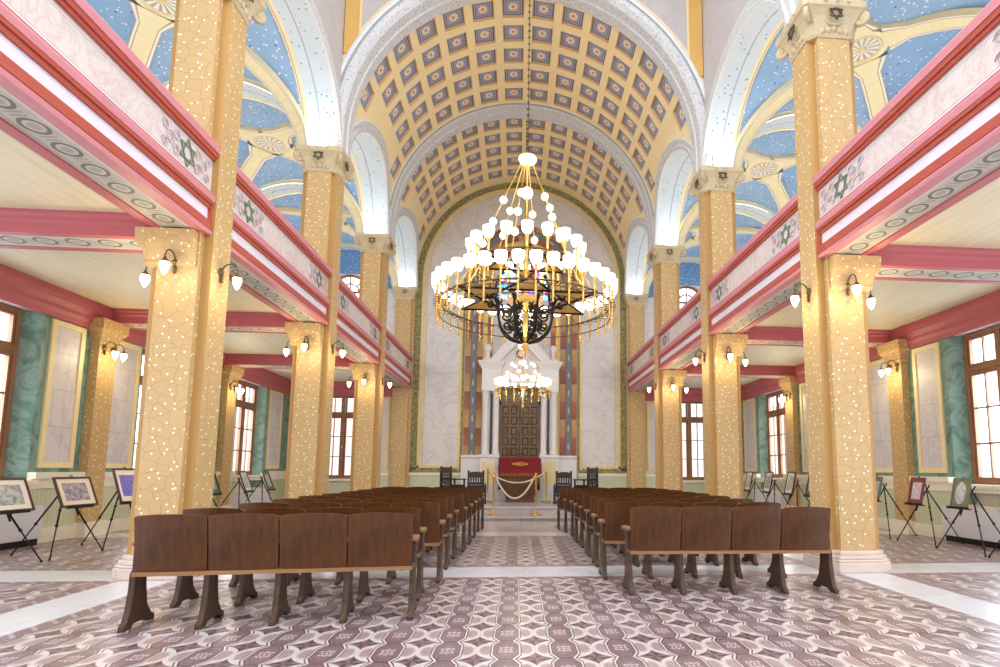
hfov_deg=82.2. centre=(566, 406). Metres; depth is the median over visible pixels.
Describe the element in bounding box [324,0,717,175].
arch
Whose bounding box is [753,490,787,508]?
radiator
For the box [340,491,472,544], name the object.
bench
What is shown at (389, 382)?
wall lamp
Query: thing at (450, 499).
bench
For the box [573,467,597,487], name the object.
carved armchair
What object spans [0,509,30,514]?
tray
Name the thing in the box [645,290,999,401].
crown molding
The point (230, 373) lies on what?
column
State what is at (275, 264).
parapet
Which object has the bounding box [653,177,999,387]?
ceiling
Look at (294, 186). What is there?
arch
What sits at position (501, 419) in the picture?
ark
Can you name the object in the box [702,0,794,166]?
arch
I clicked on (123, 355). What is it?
wall lamp
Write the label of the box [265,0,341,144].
arch
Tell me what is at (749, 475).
print
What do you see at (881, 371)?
wall lamp
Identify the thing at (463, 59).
ceiling
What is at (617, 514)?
bench
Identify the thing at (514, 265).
window
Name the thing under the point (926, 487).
easel
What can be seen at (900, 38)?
ceiling
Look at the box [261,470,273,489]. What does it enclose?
framed picture
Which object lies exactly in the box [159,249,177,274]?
wall lamp
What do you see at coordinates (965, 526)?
radiator
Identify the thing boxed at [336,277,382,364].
parapet
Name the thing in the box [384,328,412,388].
parapet
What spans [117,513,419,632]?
bench
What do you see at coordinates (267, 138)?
ceiling
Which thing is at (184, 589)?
bench
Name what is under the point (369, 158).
trim
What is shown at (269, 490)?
easel
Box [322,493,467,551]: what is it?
bench
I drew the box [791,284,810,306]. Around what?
wall lamp
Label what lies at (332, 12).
wall
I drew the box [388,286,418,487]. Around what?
trim
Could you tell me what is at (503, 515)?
platform
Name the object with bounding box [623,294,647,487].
column
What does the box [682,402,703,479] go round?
window
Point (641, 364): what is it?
parapet
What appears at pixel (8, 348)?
window
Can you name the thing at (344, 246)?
ceiling
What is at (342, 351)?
wall lamp
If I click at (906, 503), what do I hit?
tray
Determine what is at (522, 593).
floor
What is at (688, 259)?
ceiling
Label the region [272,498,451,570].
bench
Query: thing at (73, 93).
parapet
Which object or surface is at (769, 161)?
ceiling
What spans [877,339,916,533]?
column
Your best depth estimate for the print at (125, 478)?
8.80 m
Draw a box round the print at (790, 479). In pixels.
[785,473,794,492]
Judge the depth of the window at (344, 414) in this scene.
19.28 m
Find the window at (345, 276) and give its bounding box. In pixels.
[340,275,359,293]
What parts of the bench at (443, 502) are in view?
backrest, backrest, backrest, backrest, leg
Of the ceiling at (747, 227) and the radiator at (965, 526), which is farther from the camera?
the ceiling at (747, 227)
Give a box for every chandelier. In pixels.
[432,0,617,351]
[494,120,551,409]
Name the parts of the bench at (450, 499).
backrest, backrest, backrest, backrest, leg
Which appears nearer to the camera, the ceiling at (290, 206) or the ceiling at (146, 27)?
the ceiling at (146, 27)
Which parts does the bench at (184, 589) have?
leg, backrest, leg, backrest, leg, backrest, leg, backrest, leg, armrest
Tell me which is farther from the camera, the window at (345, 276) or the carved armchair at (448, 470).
the window at (345, 276)
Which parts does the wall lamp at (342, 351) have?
lamp shade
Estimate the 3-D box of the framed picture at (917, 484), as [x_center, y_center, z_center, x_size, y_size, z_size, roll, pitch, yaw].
[5.955,1.413,9.669,0.131,0.481,0.340,1,-6,-5]
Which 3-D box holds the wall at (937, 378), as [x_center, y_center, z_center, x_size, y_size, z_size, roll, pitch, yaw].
[6.998,-2.135,12.077,0.295,9.400,17.250,1,-6,-5]
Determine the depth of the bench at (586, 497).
8.96 m
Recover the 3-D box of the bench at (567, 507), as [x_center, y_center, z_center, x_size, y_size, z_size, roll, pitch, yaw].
[1.008,2.049,11.331,2.114,0.850,0.439,1,-6,-5]
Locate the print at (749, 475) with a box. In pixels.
[745,473,751,489]
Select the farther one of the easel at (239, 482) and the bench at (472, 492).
the easel at (239, 482)
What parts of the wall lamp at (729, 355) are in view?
lamp shade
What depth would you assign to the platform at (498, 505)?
15.66 m
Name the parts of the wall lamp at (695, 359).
lamp shade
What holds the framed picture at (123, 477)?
on the easel at (128, 502)
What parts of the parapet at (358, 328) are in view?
moulding, moulding, panel, moulding, moulding, moulding, handrail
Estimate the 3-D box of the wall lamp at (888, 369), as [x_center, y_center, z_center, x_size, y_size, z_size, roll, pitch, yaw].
[6.619,-0.793,11.577,0.258,0.328,0.112,1,-6,-5]
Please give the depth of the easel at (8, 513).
6.97 m
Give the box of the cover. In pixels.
[498,458,541,476]
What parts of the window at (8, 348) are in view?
sash, sill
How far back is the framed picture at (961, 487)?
8.70 m
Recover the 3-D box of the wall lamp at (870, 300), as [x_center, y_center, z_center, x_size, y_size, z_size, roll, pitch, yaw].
[3.991,-1.455,7.583,0.258,0.328,0.112,1,-6,-5]
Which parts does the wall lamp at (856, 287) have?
plate, lamp shade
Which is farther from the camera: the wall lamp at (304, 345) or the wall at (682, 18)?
the wall at (682, 18)
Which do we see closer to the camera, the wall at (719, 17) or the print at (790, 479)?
the wall at (719, 17)
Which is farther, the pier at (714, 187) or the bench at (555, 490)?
the bench at (555, 490)
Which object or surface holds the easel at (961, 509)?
on the floor
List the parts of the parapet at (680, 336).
handrail, moulding, moulding, moulding, moulding, panel, moulding, moulding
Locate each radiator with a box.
[0,505,43,549]
[229,488,269,508]
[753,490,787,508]
[941,506,999,548]
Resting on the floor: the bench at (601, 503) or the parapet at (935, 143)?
the bench at (601, 503)
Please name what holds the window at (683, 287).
in the wall at (447, 395)
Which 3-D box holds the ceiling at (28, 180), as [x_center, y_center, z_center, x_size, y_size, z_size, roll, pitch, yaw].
[-6.705,-1.861,10.912,3.770,0.200,17.150,1,-6,-5]
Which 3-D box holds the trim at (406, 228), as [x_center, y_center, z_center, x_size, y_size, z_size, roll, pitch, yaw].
[-5.268,-5.306,17.896,0.970,1.950,4.400,1,-6,-5]
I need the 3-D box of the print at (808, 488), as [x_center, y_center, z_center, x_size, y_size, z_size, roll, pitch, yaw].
[5.408,1.715,12.547,0.001,0.468,0.308,14,-7,-3]
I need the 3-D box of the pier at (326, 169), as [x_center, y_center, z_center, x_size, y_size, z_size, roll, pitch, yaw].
[-4.877,-1.336,11.060,0.974,7.450,0.909,1,-6,-5]
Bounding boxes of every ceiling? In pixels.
[0,130,354,381]
[86,0,307,143]
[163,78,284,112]
[237,98,364,233]
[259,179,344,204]
[270,193,398,289]
[341,243,398,285]
[354,0,690,266]
[641,257,699,293]
[642,213,764,294]
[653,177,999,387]
[676,130,796,244]
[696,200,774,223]
[732,0,990,166]
[754,110,860,138]
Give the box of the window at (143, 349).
[135,349,144,443]
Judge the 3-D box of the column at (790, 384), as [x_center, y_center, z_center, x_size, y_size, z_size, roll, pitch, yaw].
[6.366,1.095,16.082,0.300,3.860,0.680,1,-6,-5]
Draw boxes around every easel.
[0,509,42,561]
[10,496,101,560]
[80,491,131,550]
[212,493,221,507]
[219,477,254,508]
[245,477,275,502]
[744,479,767,501]
[762,479,790,506]
[783,480,809,507]
[877,483,916,538]
[896,484,963,547]
[936,486,999,556]
[988,540,999,557]
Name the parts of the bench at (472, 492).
backrest, backrest, backrest, backrest, leg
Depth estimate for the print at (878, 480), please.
10.71 m
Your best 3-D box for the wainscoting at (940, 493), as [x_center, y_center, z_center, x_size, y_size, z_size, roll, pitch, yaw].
[6.927,1.979,11.614,0.390,1.120,17.250,1,-6,-5]
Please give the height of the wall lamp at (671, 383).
0.328 m
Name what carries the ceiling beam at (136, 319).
attached to the ceiling at (28, 180)
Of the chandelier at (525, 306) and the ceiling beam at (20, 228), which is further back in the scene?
the chandelier at (525, 306)
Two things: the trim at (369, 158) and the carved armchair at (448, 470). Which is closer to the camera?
the trim at (369, 158)
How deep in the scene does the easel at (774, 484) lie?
14.72 m
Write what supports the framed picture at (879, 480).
on the easel at (883, 484)
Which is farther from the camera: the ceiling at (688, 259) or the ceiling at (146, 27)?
the ceiling at (688, 259)
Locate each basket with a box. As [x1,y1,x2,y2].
[486,289,565,344]
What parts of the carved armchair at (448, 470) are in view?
backrest, seat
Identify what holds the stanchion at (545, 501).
on the platform at (498, 505)
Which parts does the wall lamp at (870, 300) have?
lamp shade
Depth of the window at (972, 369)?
9.98 m
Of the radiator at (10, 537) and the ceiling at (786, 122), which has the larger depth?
the ceiling at (786, 122)
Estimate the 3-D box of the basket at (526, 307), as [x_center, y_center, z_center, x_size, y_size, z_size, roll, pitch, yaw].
[-0.668,-1.415,9.289,1.269,0.788,1.269,1,-6,-5]
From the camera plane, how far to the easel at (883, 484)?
10.76 m
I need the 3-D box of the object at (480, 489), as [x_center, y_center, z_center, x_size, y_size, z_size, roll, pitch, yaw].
[-2.756,2.072,11.740,2.114,0.850,0.439,1,-6,-5]
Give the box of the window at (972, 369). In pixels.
[945,324,999,493]
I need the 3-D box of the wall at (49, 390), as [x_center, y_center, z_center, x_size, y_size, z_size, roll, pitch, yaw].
[-8.669,-2.374,10.748,0.295,9.400,17.250,1,-6,-5]
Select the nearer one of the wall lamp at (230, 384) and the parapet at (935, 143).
the parapet at (935, 143)
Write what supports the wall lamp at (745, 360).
attached to the pier at (714, 187)
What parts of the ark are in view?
panel, door, sill, pane, door, panel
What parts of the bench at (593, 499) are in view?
leg, backrest, leg, backrest, backrest, backrest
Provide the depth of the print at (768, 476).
14.74 m
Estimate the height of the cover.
0.605 m
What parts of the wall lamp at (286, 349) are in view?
lamp shade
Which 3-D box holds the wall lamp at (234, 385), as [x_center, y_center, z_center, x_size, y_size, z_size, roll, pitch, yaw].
[-8.663,-0.493,15.069,0.258,0.328,0.112,1,-6,-5]
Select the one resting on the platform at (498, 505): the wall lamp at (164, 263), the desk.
the desk
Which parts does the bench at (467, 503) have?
backrest, backrest, backrest, backrest, leg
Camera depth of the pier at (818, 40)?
7.28 m
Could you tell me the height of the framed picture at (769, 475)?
0.559 m
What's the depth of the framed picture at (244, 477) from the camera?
13.29 m
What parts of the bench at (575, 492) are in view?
leg, backrest, backrest, backrest, backrest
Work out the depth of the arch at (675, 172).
15.23 m
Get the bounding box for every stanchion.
[486,469,491,502]
[487,473,498,515]
[530,473,541,515]
[541,469,550,502]
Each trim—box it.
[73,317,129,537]
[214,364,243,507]
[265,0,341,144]
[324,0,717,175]
[350,120,389,233]
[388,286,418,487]
[390,102,653,251]
[394,207,418,286]
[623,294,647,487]
[624,217,647,293]
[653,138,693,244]
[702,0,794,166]
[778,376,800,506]
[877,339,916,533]
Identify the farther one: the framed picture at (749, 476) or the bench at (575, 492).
the framed picture at (749, 476)
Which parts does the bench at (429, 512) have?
leg, backrest, leg, backrest, leg, backrest, leg, backrest, rail, leg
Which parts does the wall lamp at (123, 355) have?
lamp shade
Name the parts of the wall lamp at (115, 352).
plate, lamp shade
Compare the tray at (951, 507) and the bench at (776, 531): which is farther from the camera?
the tray at (951, 507)
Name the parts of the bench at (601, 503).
leg, backrest, leg, backrest, leg, backrest, leg, backrest, leg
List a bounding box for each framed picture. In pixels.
[0,476,35,510]
[52,475,98,507]
[112,467,134,503]
[213,472,220,493]
[239,470,252,490]
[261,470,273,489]
[744,472,753,490]
[763,471,773,492]
[784,471,796,494]
[805,475,809,494]
[876,475,882,499]
[907,476,925,502]
[950,476,971,506]
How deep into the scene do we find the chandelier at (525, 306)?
9.02 m
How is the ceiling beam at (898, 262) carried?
attached to the ceiling at (974, 221)
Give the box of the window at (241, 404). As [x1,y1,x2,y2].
[231,380,263,480]
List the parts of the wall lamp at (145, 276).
lamp shade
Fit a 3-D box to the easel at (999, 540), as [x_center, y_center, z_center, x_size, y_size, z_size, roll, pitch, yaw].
[6.466,1.604,7.703,0.872,1.000,0.972,1,-6,-5]
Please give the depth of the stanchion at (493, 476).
13.81 m
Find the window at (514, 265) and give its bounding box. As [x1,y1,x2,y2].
[494,263,549,300]
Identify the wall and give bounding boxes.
[0,85,289,487]
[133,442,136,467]
[314,0,345,92]
[328,182,704,492]
[342,0,703,84]
[702,0,800,114]
[741,129,999,505]
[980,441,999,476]
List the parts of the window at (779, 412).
sill, sash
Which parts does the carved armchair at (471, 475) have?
backrest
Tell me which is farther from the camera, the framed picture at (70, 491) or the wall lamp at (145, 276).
the framed picture at (70, 491)
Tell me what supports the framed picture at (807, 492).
on the easel
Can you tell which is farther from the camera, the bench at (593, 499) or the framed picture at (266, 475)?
the framed picture at (266, 475)
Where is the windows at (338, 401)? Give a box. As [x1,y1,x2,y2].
[233,397,785,476]
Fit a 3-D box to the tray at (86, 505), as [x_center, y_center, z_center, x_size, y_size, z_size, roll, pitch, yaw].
[-6.737,1.379,7.888,0.055,0.040,0.440,1,-6,-5]
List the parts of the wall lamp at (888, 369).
lamp shade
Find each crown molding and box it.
[0,263,391,396]
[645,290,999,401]
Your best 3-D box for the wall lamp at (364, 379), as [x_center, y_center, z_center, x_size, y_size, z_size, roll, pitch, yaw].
[-5.217,-0.713,14.719,0.112,0.328,0.258,1,-6,-5]
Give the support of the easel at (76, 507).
on the floor
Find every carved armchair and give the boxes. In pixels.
[440,466,465,487]
[467,470,484,496]
[556,471,571,501]
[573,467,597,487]
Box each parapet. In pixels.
[0,0,219,234]
[229,166,332,324]
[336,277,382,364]
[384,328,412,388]
[627,335,653,392]
[657,289,701,370]
[707,193,801,334]
[813,0,999,258]
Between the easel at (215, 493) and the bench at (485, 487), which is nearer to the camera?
the easel at (215, 493)
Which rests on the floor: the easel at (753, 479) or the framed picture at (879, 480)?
the easel at (753, 479)
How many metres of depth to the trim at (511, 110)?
16.33 m
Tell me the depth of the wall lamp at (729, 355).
11.21 m
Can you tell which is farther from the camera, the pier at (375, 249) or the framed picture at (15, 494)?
the pier at (375, 249)
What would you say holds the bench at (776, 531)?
on the floor
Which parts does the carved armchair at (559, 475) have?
seat, backrest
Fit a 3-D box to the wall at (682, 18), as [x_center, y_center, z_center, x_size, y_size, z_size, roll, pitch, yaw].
[-0.824,-8.227,12.354,8.800,5.720,1.000,1,-6,-5]
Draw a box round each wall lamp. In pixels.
[102,342,118,358]
[110,344,126,361]
[140,266,150,286]
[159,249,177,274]
[218,264,241,289]
[229,381,239,392]
[233,382,243,393]
[284,341,289,356]
[301,336,309,351]
[331,341,345,357]
[362,373,366,384]
[382,376,391,387]
[647,381,656,392]
[670,379,674,390]
[693,350,705,365]
[726,346,732,361]
[743,352,747,366]
[778,392,787,402]
[782,391,790,401]
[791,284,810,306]
[846,274,861,296]
[866,291,875,309]
[878,362,891,376]
[885,360,898,375]
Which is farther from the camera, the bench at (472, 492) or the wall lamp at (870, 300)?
the bench at (472, 492)
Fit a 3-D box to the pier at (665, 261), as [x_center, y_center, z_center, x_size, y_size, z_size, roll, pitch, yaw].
[2.824,-0.758,15.845,0.974,7.450,0.909,1,-6,-5]
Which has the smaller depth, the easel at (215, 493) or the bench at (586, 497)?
the bench at (586, 497)
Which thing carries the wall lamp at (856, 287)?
attached to the pier at (818, 40)
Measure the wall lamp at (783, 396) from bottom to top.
0.328 m
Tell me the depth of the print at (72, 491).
7.89 m
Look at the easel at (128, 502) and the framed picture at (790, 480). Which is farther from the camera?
the framed picture at (790, 480)
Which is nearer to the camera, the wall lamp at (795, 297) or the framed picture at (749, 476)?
the wall lamp at (795, 297)
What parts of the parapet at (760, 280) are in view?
handrail, moulding, moulding, panel, moulding, moulding, moulding, moulding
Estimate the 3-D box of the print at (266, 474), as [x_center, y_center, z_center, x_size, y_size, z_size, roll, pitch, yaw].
[-7.590,1.875,14.485,0.001,0.448,0.308,-20,-4,-7]
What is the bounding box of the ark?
[460,332,576,500]
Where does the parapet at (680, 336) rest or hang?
attached to the ceiling at (974, 221)
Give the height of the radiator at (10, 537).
0.606 m
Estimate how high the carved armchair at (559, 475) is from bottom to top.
0.980 m
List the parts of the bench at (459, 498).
backrest, backrest, backrest, leg, backrest, leg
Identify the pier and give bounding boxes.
[112,0,266,580]
[284,144,353,498]
[349,232,395,490]
[647,244,686,491]
[689,165,747,498]
[775,0,890,572]
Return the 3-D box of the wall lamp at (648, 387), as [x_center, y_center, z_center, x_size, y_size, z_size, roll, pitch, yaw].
[2.371,-0.550,15.782,0.258,0.328,0.112,1,-6,-5]
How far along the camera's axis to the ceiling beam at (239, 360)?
14.71 m
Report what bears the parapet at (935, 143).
attached to the ceiling at (974, 221)
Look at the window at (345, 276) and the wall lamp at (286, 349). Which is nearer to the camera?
the wall lamp at (286, 349)
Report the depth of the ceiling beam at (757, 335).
11.62 m
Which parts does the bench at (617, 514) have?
leg, rail, backrest, leg, backrest, leg, backrest, leg, backrest, leg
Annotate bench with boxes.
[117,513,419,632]
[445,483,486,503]
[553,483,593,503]
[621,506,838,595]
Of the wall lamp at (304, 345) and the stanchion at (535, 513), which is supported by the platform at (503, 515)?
the stanchion at (535, 513)
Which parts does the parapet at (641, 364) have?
moulding, moulding, moulding, handrail, moulding, moulding, panel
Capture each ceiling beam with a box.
[0,207,147,252]
[112,308,291,333]
[224,354,353,369]
[683,364,796,378]
[742,326,891,348]
[871,244,999,283]
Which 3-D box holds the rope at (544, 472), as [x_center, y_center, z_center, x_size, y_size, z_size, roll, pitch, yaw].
[-1.501,2.158,17.404,1.754,0.374,0.061,1,-6,-5]
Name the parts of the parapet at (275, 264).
moulding, moulding, panel, moulding, moulding, moulding, moulding, handrail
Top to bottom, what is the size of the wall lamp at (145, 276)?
0.328 m
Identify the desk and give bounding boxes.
[500,476,539,501]
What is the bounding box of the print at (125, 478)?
[115,470,133,500]
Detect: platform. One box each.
[466,511,579,520]
[480,501,563,510]
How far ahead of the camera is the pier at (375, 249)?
14.90 m
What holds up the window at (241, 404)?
in the wall at (49, 390)
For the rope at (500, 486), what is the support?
hanging from the stanchion at (493, 476)
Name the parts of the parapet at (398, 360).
moulding, panel, moulding, moulding, moulding, moulding, handrail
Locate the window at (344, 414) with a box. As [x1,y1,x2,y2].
[329,396,353,478]
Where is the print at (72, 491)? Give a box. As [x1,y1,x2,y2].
[56,479,95,504]
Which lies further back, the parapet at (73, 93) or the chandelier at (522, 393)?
the chandelier at (522, 393)
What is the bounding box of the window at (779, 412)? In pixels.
[755,390,786,482]
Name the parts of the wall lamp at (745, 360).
lamp shade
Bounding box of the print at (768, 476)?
[763,473,771,490]
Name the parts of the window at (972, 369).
sill, sash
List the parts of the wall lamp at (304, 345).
lamp shade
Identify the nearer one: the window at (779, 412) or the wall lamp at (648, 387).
the wall lamp at (648, 387)
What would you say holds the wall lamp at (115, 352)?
attached to the wall at (49, 390)
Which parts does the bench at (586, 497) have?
leg, backrest, backrest, backrest, backrest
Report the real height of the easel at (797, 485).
1.000 m
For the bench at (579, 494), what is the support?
on the floor
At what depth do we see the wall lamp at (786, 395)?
16.31 m
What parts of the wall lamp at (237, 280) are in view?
plate, lamp shade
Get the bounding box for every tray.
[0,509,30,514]
[66,504,93,508]
[904,502,924,505]
[946,506,971,509]
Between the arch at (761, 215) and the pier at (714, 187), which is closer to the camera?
the pier at (714, 187)
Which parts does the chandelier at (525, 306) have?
lamp shade, lamp shade, lamp shade, lamp shade, lamp shade, lamp shade, lamp shade, lamp shade, lamp shade, lamp shade, star plate, star plate, lamp shade, lamp shade, star plate, suspension rod, lamp shade, lamp shade, suspension rod, suspension rod, lamp shade, lamp shade, suspension rod, star frame, stem, star frame, lamp shade, chain, star plate, suspension rod, lamp shade, lamp shade, suspension rod, suspension rod, lamp shade, suspension rod, star plate, lamp shade, star plate, lamp shade, lamp shade, star plate, lamp shade, lamp shade, lamp shade, lamp shade, lamp shade, lamp shade, lamp shade, lamp shade, lamp shade, lamp shade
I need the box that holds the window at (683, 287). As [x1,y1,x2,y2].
[680,286,696,303]
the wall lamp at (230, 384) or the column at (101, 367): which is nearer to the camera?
the column at (101, 367)
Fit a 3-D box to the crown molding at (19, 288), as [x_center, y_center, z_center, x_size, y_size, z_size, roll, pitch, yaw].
[-6.882,-1.536,10.860,3.380,0.460,17.150,1,-6,-5]
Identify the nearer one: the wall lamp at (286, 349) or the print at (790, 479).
the wall lamp at (286, 349)
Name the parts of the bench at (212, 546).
leg, backrest, leg, backrest, rail, leg, backrest, leg, backrest, leg, armrest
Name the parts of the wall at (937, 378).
wall panel, wall panel, wall panel, wall panel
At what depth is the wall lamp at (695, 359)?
11.65 m
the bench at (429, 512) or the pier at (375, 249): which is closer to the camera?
the bench at (429, 512)
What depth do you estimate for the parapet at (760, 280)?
9.37 m
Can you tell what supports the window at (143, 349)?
in the wall at (49, 390)
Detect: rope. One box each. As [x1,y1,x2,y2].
[489,471,545,482]
[495,476,534,498]
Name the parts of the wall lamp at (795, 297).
lamp shade, plate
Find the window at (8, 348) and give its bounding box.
[0,303,39,488]
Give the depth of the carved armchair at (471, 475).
17.17 m
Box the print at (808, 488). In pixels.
[806,481,809,494]
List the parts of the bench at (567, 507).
leg, backrest, backrest, backrest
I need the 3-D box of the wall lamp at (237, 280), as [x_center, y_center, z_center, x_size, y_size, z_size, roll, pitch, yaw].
[-4.065,-1.578,6.899,0.258,0.328,0.112,1,-6,-5]
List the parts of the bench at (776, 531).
armrest, leg, backrest, leg, backrest, leg, rail, backrest, leg, backrest, leg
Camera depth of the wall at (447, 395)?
19.98 m
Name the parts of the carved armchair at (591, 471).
armrest, seat, backrest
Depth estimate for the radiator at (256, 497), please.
15.73 m
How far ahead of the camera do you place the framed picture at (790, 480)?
13.53 m
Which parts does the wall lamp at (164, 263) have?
lamp shade, arm, plate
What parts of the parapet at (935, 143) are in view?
moulding, moulding, moulding, moulding, moulding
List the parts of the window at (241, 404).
sash, sill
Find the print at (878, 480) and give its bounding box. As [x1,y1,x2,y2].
[876,478,880,499]
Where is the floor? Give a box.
[0,521,999,666]
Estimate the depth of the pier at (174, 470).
6.59 m
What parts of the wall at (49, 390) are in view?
wall panel, wall panel, wall panel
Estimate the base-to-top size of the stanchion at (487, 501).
1.035 m
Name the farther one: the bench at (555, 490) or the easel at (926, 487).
the bench at (555, 490)
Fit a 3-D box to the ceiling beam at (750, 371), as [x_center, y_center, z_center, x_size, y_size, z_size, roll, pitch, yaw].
[4.776,-0.992,16.039,3.400,0.260,0.660,1,-6,-5]
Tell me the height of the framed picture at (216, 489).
0.556 m
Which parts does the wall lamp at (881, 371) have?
lamp shade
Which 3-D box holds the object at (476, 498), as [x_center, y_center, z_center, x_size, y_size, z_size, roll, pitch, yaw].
[-2.750,2.006,11.142,2.114,0.850,0.439,1,-6,-5]
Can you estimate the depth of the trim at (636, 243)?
19.76 m
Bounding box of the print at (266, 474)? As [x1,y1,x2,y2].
[263,472,272,488]
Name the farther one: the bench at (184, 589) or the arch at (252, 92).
the arch at (252, 92)
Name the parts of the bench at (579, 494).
leg, backrest, backrest, backrest, backrest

